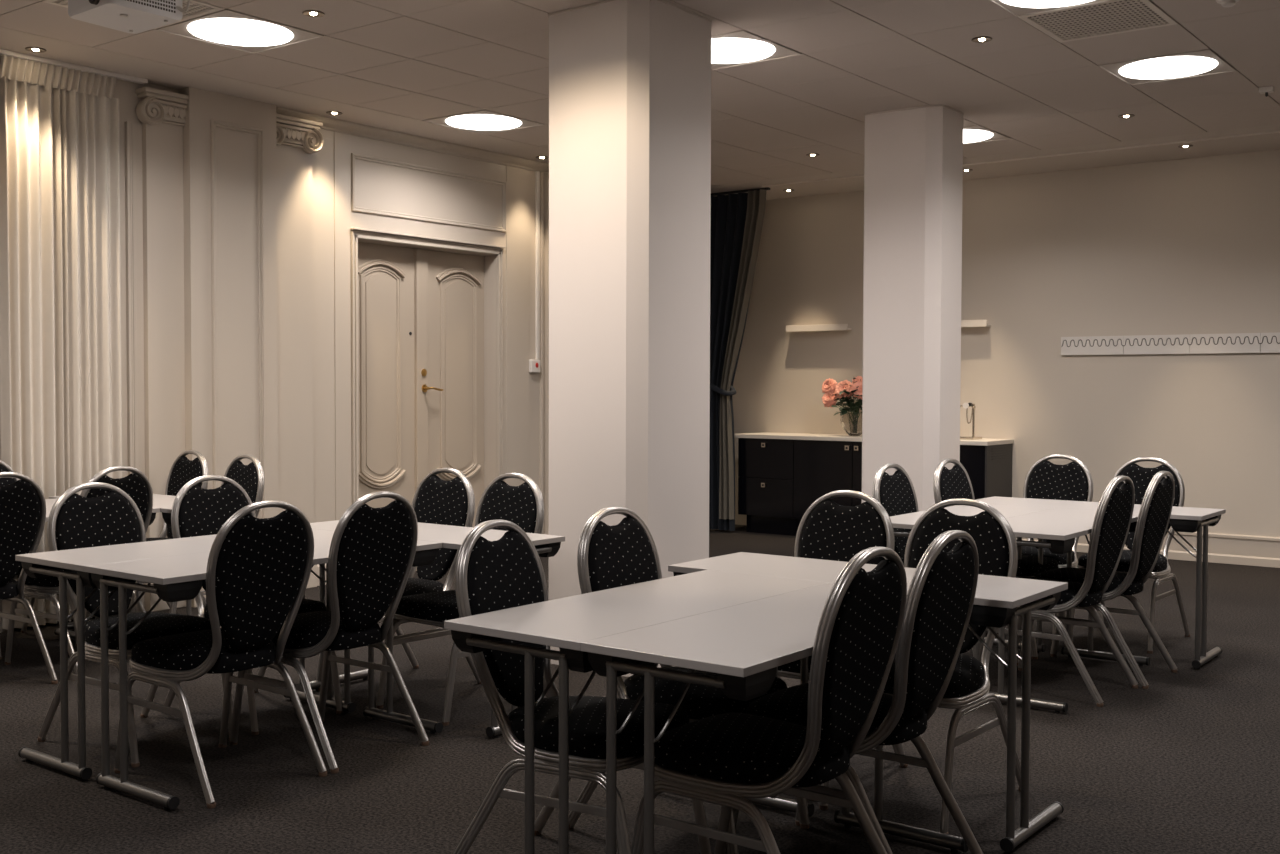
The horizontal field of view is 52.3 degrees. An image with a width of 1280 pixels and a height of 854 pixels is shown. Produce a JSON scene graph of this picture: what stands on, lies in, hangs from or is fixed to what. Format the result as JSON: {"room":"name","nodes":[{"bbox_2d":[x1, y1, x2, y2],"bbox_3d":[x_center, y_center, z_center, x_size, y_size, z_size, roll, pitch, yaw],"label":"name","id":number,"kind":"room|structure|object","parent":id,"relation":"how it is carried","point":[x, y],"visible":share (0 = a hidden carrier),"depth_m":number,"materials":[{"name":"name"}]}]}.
{"room":"conference room","nodes":[
{"label":"conference room","id":0,"kind":"room"},
{"bbox_2d":[0,55,539,632],"bbox_3d":[-3.147,-0.532,8.027,0.450,3.285,12.780,2,2,37],"label":"wall","id":1,"kind":"structure","parent":0,"point":[379,186],"depth_m":9.51,"materials":[{"name":"paint"}]},
{"bbox_2d":[124,121,137,612],"bbox_3d":[-3.034,-0.347,7.796,0.038,2.930,0.064,2,2,37],"label":"trim","id":2,"kind":"structure","parent":1,"relation":"attached to","point":[129,128],"depth_m":7.77,"materials":[{"name":"paint"}]},
{"bbox_2d":[135,87,188,611],"bbox_3d":[-2.843,-0.454,7.976,0.119,3.135,0.472,2,2,37],"label":"pilaster","id":3,"kind":"object","parent":1,"relation":"attached to","point":[162,114],"visible":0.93,"depth_m":7.90,"materials":[{"name":"paint"}]},
{"bbox_2d":[178,87,278,607],"bbox_3d":[-2.595,-0.488,8.275,0.150,3.185,0.648,2,2,37],"label":"wall panel","id":4,"kind":"object","parent":1,"relation":"attached to","point":[230,142],"visible":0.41,"depth_m":8.20,"materials":[{"name":"paint"}]},
{"bbox_2d":[276,113,322,588],"bbox_3d":[-2.314,-0.474,8.670,0.119,3.135,0.471,2,2,37],"label":"pilaster","id":5,"kind":"object","parent":1,"relation":"attached to","point":[297,138],"visible":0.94,"depth_m":8.69,"materials":[{"name":"paint"}]},
{"bbox_2d":[317,563,325,585],"bbox_3d":[-0.662,0.953,10.955,0.022,0.150,5.180,2,2,37],"label":"baseboard","id":6,"kind":"structure","parent":1,"relation":"attached to","point":[325,563],"depth_m":8.92,"materials":[{"name":"paint"}]},
{"bbox_2d":[276,106,548,172],"bbox_3d":[-0.727,-2.118,10.710,0.085,0.066,5.508,2,2,37],"label":"trim","id":7,"kind":"structure","parent":1,"relation":"attached to","point":[332,124],"depth_m":9.51,"materials":[{"name":"paint"}]},
{"bbox_2d":[312,131,528,522],"bbox_3d":[-1.568,-0.572,9.728,0.011,2.969,2.200,2,2,37],"label":"wall panel","id":8,"kind":"object","parent":1,"relation":"attached to","point":[331,240],"visible":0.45,"depth_m":9.05,"materials":[{"name":"paint"}]},
{"bbox_2d":[529,360,539,372],"bbox_3d":[-0.855,-0.496,10.628,0.043,0.105,0.105,2,2,37],"label":"button","id":9,"kind":"object","parent":8,"relation":"attached to","point":[534,365],"visible":1,"depth_m":10.60,"materials":[{"name":"white plastic"}]},
{"bbox_2d":[350,227,505,570],"bbox_3d":[-1.640,-0.176,9.809,0.285,2.471,1.537,2,2,37],"label":"door","id":10,"kind":"structure","parent":1,"relation":"in","point":[427,322],"depth_m":9.83,"materials":[{"name":"paint"}]},
{"bbox_2d":[351,153,506,232],"bbox_3d":[-1.535,-1.726,9.719,0.019,0.403,1.566,2,2,37],"label":"wall panel","id":11,"kind":"object","parent":1,"relation":"attached to","point":[354,156],"visible":1,"depth_m":9.64,"materials":[{"name":"paint"}]},
{"bbox_2d":[535,171,539,359],"bbox_3d":[-0.837,-1.317,10.646,0.022,1.531,0.032,2,2,37],"label":"cable trunking","id":12,"kind":"object","parent":1,"relation":"attached to","point":[537,173],"visible":1,"depth_m":10.64,"materials":[{"name":"white plastic"}]},
{"bbox_2d":[540,172,548,534],"bbox_3d":[-0.777,-0.526,10.737,0.050,3.119,0.100,2,2,37],"label":"trim","id":13,"kind":"structure","parent":1,"relation":"attached to","point":[544,177],"depth_m":10.72,"materials":[{"name":"paint"}]},
{"bbox_2d":[0,524,1279,853],"bbox_3d":[0.846,1.266,5.038,10.500,0.100,13.180,2,2,37],"label":"floor","id":14,"kind":"structure","parent":0,"point":[1188,762],"depth_m":4.67,"materials":[{"name":"grey carpet"}]},
{"bbox_2d":[0,472,57,683],"bbox_3d":[-3.051,0.684,5.965,0.624,0.984,0.472,2,2,37],"label":"banquet chair","id":15,"kind":"object","parent":14,"relation":"on","point":[22,502],"visible":0.96,"depth_m":5.88,"materials":[{"name":"fabric"}]},
{"bbox_2d":[0,460,76,658],"bbox_3d":[-3.306,0.656,6.838,0.624,0.984,0.472,2,2,37],"label":"banquet chair","id":16,"kind":"object","parent":14,"relation":"on","point":[4,467],"visible":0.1,"depth_m":7.08,"materials":[{"name":"fabric"}]},
{"bbox_2d":[45,498,98,638],"bbox_3d":[-3.332,0.782,6.473,0.474,0.754,1.226,2,2,37],"label":"folding table","id":17,"kind":"object","parent":14,"relation":"on","point":[49,502],"visible":0.03,"depth_m":6.97,"materials":[{"name":"laminate"}]},
{"bbox_2d":[4,466,152,673],"bbox_3d":[-2.734,0.671,6.395,0.624,0.984,0.472,1,2,32],"label":"banquet chair","id":18,"kind":"object","parent":14,"relation":"on","point":[136,484],"visible":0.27,"depth_m":6.26,"materials":[{"name":"fabric"}]},
{"bbox_2d":[45,507,159,524],"bbox_3d":[-2.954,0.792,6.186,0.474,0.754,1.226,2,2,37],"label":"folding table","id":19,"kind":"object","parent":14,"relation":"on","point":[48,509],"visible":0.02,"depth_m":6.50,"materials":[{"name":"laminate"}]},
{"bbox_2d":[49,494,206,629],"bbox_3d":[-2.623,0.767,7.002,1.226,0.754,0.474,2,2,37],"label":"folding table","id":20,"kind":"object","parent":14,"relation":"on","point":[164,502],"visible":0.05,"depth_m":6.72,"materials":[{"name":"laminate"}]},
{"bbox_2d":[38,482,232,766],"bbox_3d":[-1.931,0.717,5.013,0.624,0.984,0.472,1,2,35],"label":"banquet chair","id":21,"kind":"object","parent":14,"relation":"on","point":[75,521],"visible":0.5,"depth_m":5.04,"materials":[{"name":"fabric"}]},
{"bbox_2d":[143,450,208,607],"bbox_3d":[-2.854,0.635,7.538,0.472,0.984,0.624,2,2,40],"label":"banquet chair","id":22,"kind":"object","parent":14,"relation":"on","point":[183,470],"visible":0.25,"depth_m":7.72,"materials":[{"name":"fabric"}]},
{"bbox_2d":[15,529,355,780],"bbox_3d":[-1.706,0.830,5.074,0.474,0.754,1.226,2,2,37],"label":"folding table","id":23,"kind":"object","parent":14,"relation":"on","point":[51,563],"visible":0.57,"depth_m":4.61,"materials":[{"name":"laminate"}]},
{"bbox_2d":[130,454,264,613],"bbox_3d":[-2.401,0.650,7.100,0.472,0.984,0.624,2,2,42],"label":"banquet chair","id":24,"kind":"object","parent":14,"relation":"on","point":[250,477],"visible":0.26,"depth_m":7.21,"materials":[{"name":"fabric"}]},
{"bbox_2d":[114,501,326,808],"bbox_3d":[-1.480,0.732,4.576,0.624,0.984,0.472,2,2,39],"label":"banquet chair","id":25,"kind":"object","parent":14,"relation":"on","point":[258,571],"visible":0.98,"depth_m":4.42,"materials":[{"name":"fabric"}]},
{"bbox_2d":[164,475,342,734],"bbox_3d":[-1.617,0.704,5.449,0.624,0.984,0.472,2,2,37],"label":"banquet chair","id":26,"kind":"object","parent":14,"relation":"on","point":[196,510],"visible":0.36,"depth_m":5.50,"materials":[{"name":"fabric"}]},
{"bbox_2d":[85,538,442,809],"bbox_3d":[-1.330,0.840,4.788,0.474,0.754,1.226,2,2,37],"label":"folding table","id":27,"kind":"object","parent":14,"relation":"on","point":[177,578],"visible":0.66,"depth_m":4.40,"materials":[{"name":"laminate"}]},
{"bbox_2d":[230,491,428,773],"bbox_3d":[-1.186,0.721,4.956,0.624,0.984,0.472,1,2,36],"label":"banquet chair","id":28,"kind":"object","parent":14,"relation":"on","point":[372,551],"visible":0.87,"depth_m":4.79,"materials":[{"name":"fabric"}]},
{"bbox_2d":[315,468,474,704],"bbox_3d":[-1.095,0.690,5.947,0.472,0.984,0.624,2,2,38],"label":"banquet chair","id":29,"kind":"object","parent":14,"relation":"on","point":[436,500],"visible":0.45,"depth_m":6.07,"materials":[{"name":"fabric"}]},
{"bbox_2d":[299,520,564,737],"bbox_3d":[-0.933,0.818,5.554,1.226,0.754,0.474,2,2,37],"label":"folding table","id":30,"kind":"object","parent":14,"relation":"on","point":[452,537],"visible":0.11,"depth_m":5.40,"materials":[{"name":"laminate"}]},
{"bbox_2d":[376,473,547,725],"bbox_3d":[-0.752,0.702,5.619,0.472,0.984,0.624,2,2,40],"label":"banquet chair","id":31,"kind":"object","parent":14,"relation":"on","point":[522,505],"visible":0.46,"depth_m":5.68,"materials":[{"name":"fabric"}]},
{"bbox_2d":[454,520,711,853],"bbox_3d":[-0.168,0.765,3.640,0.624,0.984,0.472,1,2,29],"label":"banquet chair","id":32,"kind":"object","parent":14,"relation":"on","point":[507,572],"visible":0.7,"depth_m":3.60,"materials":[{"name":"fabric"}]},
{"bbox_2d":[548,0,711,676],"bbox_3d":[-0.037,-0.425,6.479,0.591,3.186,0.629,2,2,37],"label":"pillar","id":33,"kind":"structure","parent":14,"relation":"on","point":[630,80],"depth_m":6.23,"materials":[{"name":"paint"}]},
{"bbox_2d":[444,570,828,853],"bbox_3d":[0.038,0.876,3.777,0.474,0.754,1.226,2,2,37],"label":"folding table","id":34,"kind":"object","parent":14,"relation":"on","point":[567,622],"visible":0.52,"depth_m":3.42,"materials":[{"name":"laminate"}]},
{"bbox_2d":[569,507,809,853],"bbox_3d":[0.150,0.753,4.038,0.624,0.984,0.472,1,2,35],"label":"banquet chair","id":35,"kind":"object","parent":14,"relation":"on","point":[624,553],"visible":0.41,"depth_m":4.05,"materials":[{"name":"fabric"}]},
{"bbox_2d":[738,438,795,535],"bbox_3d":[1.323,0.547,12.321,0.598,0.888,0.580,2,2,37],"label":"base cabinet","id":36,"kind":"object","parent":14,"relation":"on","point":[765,466],"visible":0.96,"depth_m":12.11,"materials":[{"name":"black wood"}]},
{"bbox_2d":[734,432,1013,445],"bbox_3d":[2.049,0.103,11.756,2.500,0.036,0.580,2,2,37],"label":"countertop","id":37,"kind":"structure","parent":36,"relation":"on","point":[765,435],"depth_m":11.75,"materials":[{"name":"beige stone"}]},
{"bbox_2d":[840,412,861,435],"bbox_3d":[1.949,-0.024,11.843,0.261,0.212,0.261,2,2,37],"label":"glass vase","id":38,"kind":"object","parent":37,"relation":"on","point":[851,424],"visible":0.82,"depth_m":11.75,"materials":[{"name":"clear glass"}]},
{"bbox_2d":[822,378,845,408],"bbox_3d":[1.823,-0.198,11.933,0.364,0.497,0.112,2,2,37],"label":"dahlia","id":39,"kind":"object","parent":38,"relation":"in","point":[829,384],"visible":0.92,"depth_m":11.96,"materials":[{"name":"pink plant"}]},
{"bbox_2d":[822,391,847,412],"bbox_3d":[1.811,-0.146,11.905,0.344,0.393,0.114,2,2,37],"label":"rose","id":40,"kind":"object","parent":38,"relation":"in","point":[828,398],"visible":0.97,"depth_m":11.92,"materials":[{"name":"pink plant"}]},
{"bbox_2d":[834,380,852,412],"bbox_3d":[1.857,-0.189,11.846,0.194,0.483,0.143,2,2,37],"label":"rose","id":41,"kind":"object","parent":38,"relation":"in","point":[840,386],"visible":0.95,"depth_m":11.82,"materials":[{"name":"pink plant"}]},
{"bbox_2d":[831,378,861,415],"bbox_3d":[1.929,-0.198,11.838,0.429,0.520,0.426,0,2,-13],"label":"greenery","id":42,"kind":"object","parent":38,"relation":"in","point":[853,406],"visible":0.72,"depth_m":11.79,"materials":[{"name":"green plant"}]},
{"bbox_2d":[851,381,862,410],"bbox_3d":[1.979,-0.180,11.740,0.188,0.472,0.146,2,2,37],"label":"dahlia","id":43,"kind":"object","parent":38,"relation":"in","point":[859,391],"visible":0.56,"depth_m":11.70,"materials":[{"name":"pink plant"}]},
{"bbox_2d":[852,376,862,401],"bbox_3d":[1.997,-0.207,11.876,0.130,0.517,0.137,2,2,37],"label":"dahlia","id":44,"kind":"object","parent":38,"relation":"in","point":[858,378],"visible":0.41,"depth_m":11.86,"materials":[{"name":"pink plant"}]},
{"bbox_2d":[960,403,981,439],"bbox_3d":[2.791,-0.054,11.201,0.235,0.315,0.200,2,2,37],"label":"tap","id":45,"kind":"object","parent":37,"relation":"on","point":[965,405],"visible":0.77,"depth_m":11.15,"materials":[{"name":"silver metal"}]},
{"bbox_2d":[960,436,981,439],"bbox_3d":[2.790,0.093,11.206,0.235,0.021,0.200,2,2,37],"label":"sink","id":46,"kind":"object","parent":37,"relation":"in","point":[961,437],"depth_m":11.11,"materials":[{"name":"white ceramic"}]},
{"bbox_2d":[631,547,906,853],"bbox_3d":[0.332,0.775,3.347,0.624,0.984,0.472,2,2,37],"label":"banquet chair","id":47,"kind":"object","parent":14,"relation":"on","point":[726,759],"visible":0.99,"depth_m":3.20,"materials":[{"name":"fabric"}]},
{"bbox_2d":[581,583,968,853],"bbox_3d":[0.415,0.886,3.490,0.474,0.754,1.226,2,2,37],"label":"folding table","id":48,"kind":"object","parent":14,"relation":"on","point":[745,644],"visible":0.65,"depth_m":3.11,"materials":[{"name":"laminate"}]},
{"bbox_2d":[793,440,852,534],"bbox_3d":[1.802,0.560,11.957,0.598,0.888,0.580,2,2,37],"label":"base cabinet","id":49,"kind":"object","parent":14,"relation":"on","point":[821,468],"visible":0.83,"depth_m":11.76,"materials":[{"name":"black wood"}]},
{"bbox_2d":[778,490,896,800],"bbox_3d":[0.599,0.735,4.678,0.472,0.984,0.624,2,2,38],"label":"banquet chair","id":50,"kind":"object","parent":14,"relation":"on","point":[827,530],"visible":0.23,"depth_m":4.85,"materials":[{"name":"fabric"}]},
{"bbox_2d":[725,530,982,853],"bbox_3d":[0.611,0.765,3.721,0.624,0.984,0.472,2,2,37],"label":"banquet chair","id":51,"kind":"object","parent":14,"relation":"on","point":[941,593],"visible":0.66,"depth_m":3.55,"materials":[{"name":"fabric"}]},
{"bbox_2d":[852,442,861,506],"bbox_3d":[2.281,0.573,11.592,0.598,0.888,0.580,2,2,37],"label":"base cabinet","id":52,"kind":"object","parent":14,"relation":"on","point":[857,446],"visible":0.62,"depth_m":11.53,"materials":[{"name":"black wood"}]},
{"bbox_2d":[668,552,1067,851],"bbox_3d":[0.726,0.861,4.322,1.226,0.754,0.474,2,2,37],"label":"folding table","id":53,"kind":"object","parent":14,"relation":"on","point":[997,599],"visible":0.43,"depth_m":3.92,"materials":[{"name":"laminate"}]},
{"bbox_2d":[862,105,963,511],"bbox_3d":[1.824,-0.489,8.725,0.551,3.186,0.419,2,2,37],"label":"pillar","id":54,"kind":"structure","parent":14,"relation":"on","point":[912,266],"depth_m":8.54,"materials":[{"name":"paint"}]},
{"bbox_2d":[819,498,1020,833],"bbox_3d":[0.946,0.747,4.325,0.472,0.984,0.624,2,2,38],"label":"banquet chair","id":55,"kind":"object","parent":14,"relation":"on","point":[968,688],"visible":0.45,"depth_m":4.41,"materials":[{"name":"fabric"}]},
{"bbox_2d":[873,463,1018,664],"bbox_3d":[1.498,0.682,6.454,0.624,0.984,0.472,2,2,39],"label":"banquet chair","id":56,"kind":"object","parent":14,"relation":"on","point":[896,493],"visible":0.23,"depth_m":6.56,"materials":[{"name":"fabric"}]},
{"bbox_2d":[890,504,1053,652],"bbox_3d":[1.579,0.800,6.357,0.474,0.754,1.226,2,2,37],"label":"folding table","id":57,"kind":"object","parent":14,"relation":"on","point":[905,521],"visible":0.17,"depth_m":6.53,"materials":[{"name":"laminate"}]},
{"bbox_2d":[960,444,1012,499],"bbox_3d":[2.780,0.586,11.213,0.646,0.888,0.580,2,2,37],"label":"base cabinet","id":58,"kind":"object","parent":14,"relation":"on","point":[988,468],"visible":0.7,"depth_m":10.90,"materials":[{"name":"black wood"}]},
{"bbox_2d":[933,458,1065,659],"bbox_3d":[1.905,0.669,6.923,0.624,0.984,0.472,2,2,40],"label":"banquet chair","id":59,"kind":"object","parent":14,"relation":"on","point":[954,483],"visible":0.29,"depth_m":6.96,"materials":[{"name":"fabric"}]},
{"bbox_2d":[1022,454,1092,641],"bbox_3d":[2.254,0.656,7.363,0.472,0.984,0.624,2,2,39],"label":"banquet chair","id":60,"kind":"object","parent":14,"relation":"on","point":[1072,481],"visible":0.28,"depth_m":7.51,"materials":[{"name":"fabric"}]},
{"bbox_2d":[979,476,1137,706],"bbox_3d":[1.894,0.699,5.956,0.624,0.984,0.472,2,2,39],"label":"banquet chair","id":61,"kind":"object","parent":14,"relation":"on","point":[1113,516],"visible":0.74,"depth_m":5.77,"materials":[{"name":"fabric"}]},
{"bbox_2d":[973,508,1149,713],"bbox_3d":[1.957,0.810,6.070,0.474,0.754,1.226,2,2,37],"label":"folding table","id":62,"kind":"object","parent":14,"relation":"on","point":[1060,527],"visible":0.58,"depth_m":5.78,"materials":[{"name":"laminate"}]},
{"bbox_2d":[1018,471,1177,688],"bbox_3d":[2.211,0.690,6.286,0.624,0.984,0.472,2,2,38],"label":"banquet chair","id":63,"kind":"object","parent":14,"relation":"on","point":[1155,511],"visible":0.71,"depth_m":6.10,"materials":[{"name":"fabric"}]},
{"bbox_2d":[976,496,1225,668],"bbox_3d":[2.353,0.788,6.836,1.226,0.754,0.474,2,2,37],"label":"folding table","id":64,"kind":"object","parent":14,"relation":"on","point":[1182,519],"visible":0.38,"depth_m":6.43,"materials":[{"name":"laminate"}]},
{"bbox_2d":[1071,457,1189,653],"bbox_3d":[2.662,0.666,7.090,0.472,0.984,0.624,2,2,39],"label":"banquet chair","id":65,"kind":"object","parent":14,"relation":"on","point":[1141,477],"visible":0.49,"depth_m":7.15,"materials":[{"name":"fabric"}]},
{"bbox_2d":[0,0,1279,199],"bbox_3d":[0.856,-2.027,4.935,10.500,0.121,13.180,2,2,37],"label":"ceiling","id":66,"kind":"structure","parent":0,"point":[395,65],"depth_m":7.56,"materials":[{"name":"tile"}]},
{"bbox_2d":[25,47,46,52],"bbox_3d":[-3.271,-2.042,7.060,0.108,0.014,0.108,2,2,37],"label":"recessed light","id":67,"kind":"object","parent":66,"relation":"in","point":[31,49],"visible":1,"depth_m":7.05,"materials":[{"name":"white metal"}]},
{"bbox_2d":[0,49,147,628],"bbox_3d":[-3.244,-0.474,7.449,0.083,3.164,0.940,2,2,37],"label":"curtain","id":68,"kind":"object","parent":66,"relation":"hanging from","point":[61,394],"visible":0.78,"depth_m":7.37,"materials":[{"name":"white fabric"}]},
{"bbox_2d":[68,0,189,33],"bbox_3d":[-2.149,-1.847,5.437,0.423,0.294,0.358,2,2,37],"label":"projector","id":69,"kind":"object","parent":66,"relation":"attached to","point":[128,16],"visible":1,"depth_m":5.42,"materials":[{"name":"white plastic"}]},
{"bbox_2d":[127,0,175,12],"bbox_3d":[-2.017,-1.764,5.355,0.003,0.073,0.245,2,2,37],"label":"grille","id":70,"kind":"object","parent":69,"relation":"attached to","point":[144,6],"depth_m":5.37,"materials":[{"name":"white"}]},
{"bbox_2d":[42,0,224,28],"bbox_3d":[-2.417,-2.022,6.234,0.592,0.015,0.592,2,2,37],"label":"ceiling vent","id":71,"kind":"object","parent":66,"relation":"in","point":[196,8],"visible":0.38,"depth_m":6.28,"materials":[{"name":"white metal"}]},
{"bbox_2d":[156,8,323,53],"bbox_3d":[-2.053,-2.029,6.711,0.592,0.032,0.592,2,2,37],"label":"recessed light","id":72,"kind":"object","parent":66,"relation":"in","point":[228,28],"visible":0.99,"depth_m":6.67,"materials":[{"name":"beige paint"}]},
{"bbox_2d":[187,18,292,45],"bbox_3d":[-2.053,-2.027,6.711,0.526,0.028,0.526,2,2,37],"label":"diffuser","id":73,"kind":"object","parent":72,"relation":"attached to","point":[219,31],"depth_m":6.66,"materials":[{"name":"white plastic"}]},
{"bbox_2d":[302,10,324,16],"bbox_3d":[-1.592,-2.015,6.360,0.108,0.014,0.108,2,2,37],"label":"recessed light","id":74,"kind":"object","parent":66,"relation":"in","point":[310,13],"visible":1,"depth_m":6.35,"materials":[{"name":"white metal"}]},
{"bbox_2d":[326,111,342,114],"bbox_3d":[-2.035,-2.088,8.682,0.108,0.014,0.108,2,2,37],"label":"recessed light","id":75,"kind":"object","parent":66,"relation":"in","point":[328,112],"visible":1,"depth_m":8.67,"materials":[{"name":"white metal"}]},
{"bbox_2d":[422,109,543,134],"bbox_3d":[-1.077,-2.097,8.983,0.592,0.032,0.592,2,2,37],"label":"recessed light","id":76,"kind":"object","parent":66,"relation":"in","point":[484,121],"visible":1,"depth_m":8.93,"materials":[{"name":"beige paint"}]},
{"bbox_2d":[445,114,521,129],"bbox_3d":[-1.077,-2.095,8.983,0.526,0.028,0.526,2,2,37],"label":"diffuser","id":77,"kind":"object","parent":76,"relation":"attached to","point":[457,121],"depth_m":8.91,"materials":[{"name":"white plastic"}]},
{"bbox_2d":[536,156,548,158],"bbox_3d":[-0.775,-2.136,10.336,0.108,0.014,0.108,2,2,37],"label":"recessed light","id":78,"kind":"object","parent":66,"relation":"in","point":[537,157],"visible":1,"depth_m":10.32,"materials":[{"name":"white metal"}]},
{"bbox_2d":[709,187,769,530],"bbox_3d":[0.832,-0.608,12.170,0.840,3.164,0.215,1,2,33],"label":"curtain","id":79,"kind":"object","parent":66,"relation":"hanging from","point":[736,219],"visible":0.76,"depth_m":12.19,"materials":[{"name":"black fabric"}]},
{"bbox_2d":[711,29,801,69],"bbox_3d":[0.469,-2.032,7.053,0.592,0.032,0.592,2,2,37],"label":"recessed light","id":80,"kind":"object","parent":66,"relation":"in","point":[741,47],"visible":0.67,"depth_m":7.00,"materials":[{"name":"beige paint"}]},
{"bbox_2d":[711,38,774,63],"bbox_3d":[0.469,-2.030,7.053,0.526,0.028,0.526,2,2,37],"label":"diffuser","id":81,"kind":"object","parent":80,"relation":"attached to","point":[723,50],"depth_m":7.00,"materials":[{"name":"white plastic"}]},
{"bbox_2d":[806,153,819,156],"bbox_3d":[1.350,-2.125,10.189,0.108,0.014,0.108,2,2,37],"label":"recessed light","id":82,"kind":"object","parent":66,"relation":"in","point":[811,154],"visible":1,"depth_m":10.17,"materials":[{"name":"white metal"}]},
{"bbox_2d":[971,36,991,42],"bbox_3d":[1.781,-2.018,6.796,0.108,0.014,0.108,2,2,37],"label":"recessed light","id":83,"kind":"object","parent":66,"relation":"in","point":[982,39],"visible":1,"depth_m":6.79,"materials":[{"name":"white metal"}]},
{"bbox_2d":[963,124,1010,143],"bbox_3d":[2.287,-2.101,9.439,0.592,0.032,0.592,2,2,37],"label":"recessed light","id":84,"kind":"object","parent":66,"relation":"in","point":[978,133],"visible":0.47,"depth_m":9.34,"materials":[{"name":"beige paint"}]},
{"bbox_2d":[963,129,992,142],"bbox_3d":[2.287,-2.099,9.439,0.526,0.028,0.526,2,2,37],"label":"diffuser","id":85,"kind":"object","parent":84,"relation":"attached to","point":[969,135],"depth_m":9.34,"materials":[{"name":"white plastic"}]},
{"bbox_2d":[762,131,1279,186],"bbox_3d":[4.687,-2.080,9.060,9.000,0.016,0.015,2,2,37],"label":"trim","id":86,"kind":"structure","parent":66,"relation":"attached to","point":[1271,132],"depth_m":10.03,"materials":[{"name":"white metal"}]},
{"bbox_2d":[990,0,1112,16],"bbox_3d":[1.901,-1.994,5.963,0.592,0.032,0.592,2,2,37],"label":"recessed light","id":87,"kind":"object","parent":66,"relation":"in","point":[1018,8],"visible":1,"depth_m":6.16,"materials":[{"name":"beige paint"}]},
{"bbox_2d":[1000,0,1093,7],"bbox_3d":[1.901,-1.992,5.963,0.526,0.028,0.526,2,2,37],"label":"diffuser","id":88,"kind":"object","parent":87,"relation":"attached to","point":[1005,3],"depth_m":6.13,"materials":[{"name":"white plastic"}]},
{"bbox_2d":[1018,0,1177,42],"bbox_3d":[2.265,-2.014,6.440,0.592,0.015,0.592,2,2,37],"label":"ceiling vent","id":89,"kind":"object","parent":66,"relation":"in","point":[1115,16],"visible":1,"depth_m":6.44,"materials":[{"name":"white metal"}]},
{"bbox_2d":[1118,114,1134,117],"bbox_3d":[3.243,-2.073,8.698,0.108,0.014,0.108,2,2,37],"label":"recessed light","id":90,"kind":"object","parent":66,"relation":"in","point":[1123,115],"visible":1,"depth_m":8.69,"materials":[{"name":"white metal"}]},
{"bbox_2d":[1098,47,1235,84],"bbox_3d":[2.992,-2.035,7.395,0.592,0.032,0.592,2,2,37],"label":"recessed light","id":91,"kind":"object","parent":66,"relation":"in","point":[1206,61],"visible":1,"depth_m":7.35,"materials":[{"name":"beige paint"}]},
{"bbox_2d":[1119,56,1217,78],"bbox_3d":[2.992,-2.033,7.395,0.526,0.028,0.526,2,2,37],"label":"diffuser","id":92,"kind":"object","parent":91,"relation":"attached to","point":[1166,67],"depth_m":7.34,"materials":[{"name":"white plastic"}]},
{"bbox_2d":[1178,145,1192,147],"bbox_3d":[4.089,-2.104,9.776,0.108,0.014,0.108,2,2,37],"label":"recessed light","id":93,"kind":"object","parent":66,"relation":"in","point":[1179,146],"visible":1,"depth_m":9.77,"materials":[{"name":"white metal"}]},
{"bbox_2d":[1216,0,1239,6],"bbox_3d":[2.726,-1.972,6.040,0.112,0.047,0.112,2,2,37],"label":"smoke detector","id":94,"kind":"object","parent":66,"relation":"attached to","point":[1225,3],"visible":1,"depth_m":6.02,"materials":[{"name":"white plastic"}]},
{"bbox_2d":[1259,86,1274,96],"bbox_3d":[3.783,-2.022,7.874,0.080,0.055,0.060,2,2,37],"label":"ceiling sensor","id":95,"kind":"object","parent":66,"relation":"attached to","point":[1270,89],"visible":1,"depth_m":7.86,"materials":[{"name":"white plastic"}]},
{"bbox_2d":[732,149,1279,537],"bbox_3d":[4.783,-0.574,10.147,10.500,3.285,0.200,2,2,37],"label":"wall","id":96,"kind":"structure","parent":0,"point":[1190,245],"depth_m":10.81,"materials":[{"name":"paint"}]},
{"bbox_2d":[786,324,851,331],"bbox_3d":[1.684,-0.933,12.311,0.657,0.060,0.095,2,2,37],"label":"wall shelf","id":97,"kind":"object","parent":96,"relation":"attached to","point":[826,327],"visible":1,"depth_m":12.26,"materials":[{"name":"white wood"}]},
{"bbox_2d":[961,320,990,326],"bbox_3d":[2.759,-0.905,11.493,0.656,0.060,0.095,2,2,37],"label":"wall shelf","id":98,"kind":"object","parent":96,"relation":"attached to","point":[964,323],"visible":0.51,"depth_m":11.32,"materials":[{"name":"white wood"}]},
{"bbox_2d":[1016,530,1279,567],"bbox_3d":[5.983,0.989,9.136,6.900,0.230,0.026,2,2,37],"label":"baseboard","id":99,"kind":"structure","parent":96,"relation":"attached to","point":[1264,551],"depth_m":10.19,"materials":[{"name":"paint"}]},
{"bbox_2d":[1061,332,1279,354],"bbox_3d":[4.561,-0.651,10.171,2.572,0.153,0.023,2,2,37],"label":"coat rack","id":100,"kind":"object","parent":96,"relation":"attached to","point":[1231,342],"visible":1,"depth_m":10.39,"materials":[{"name":"white"}]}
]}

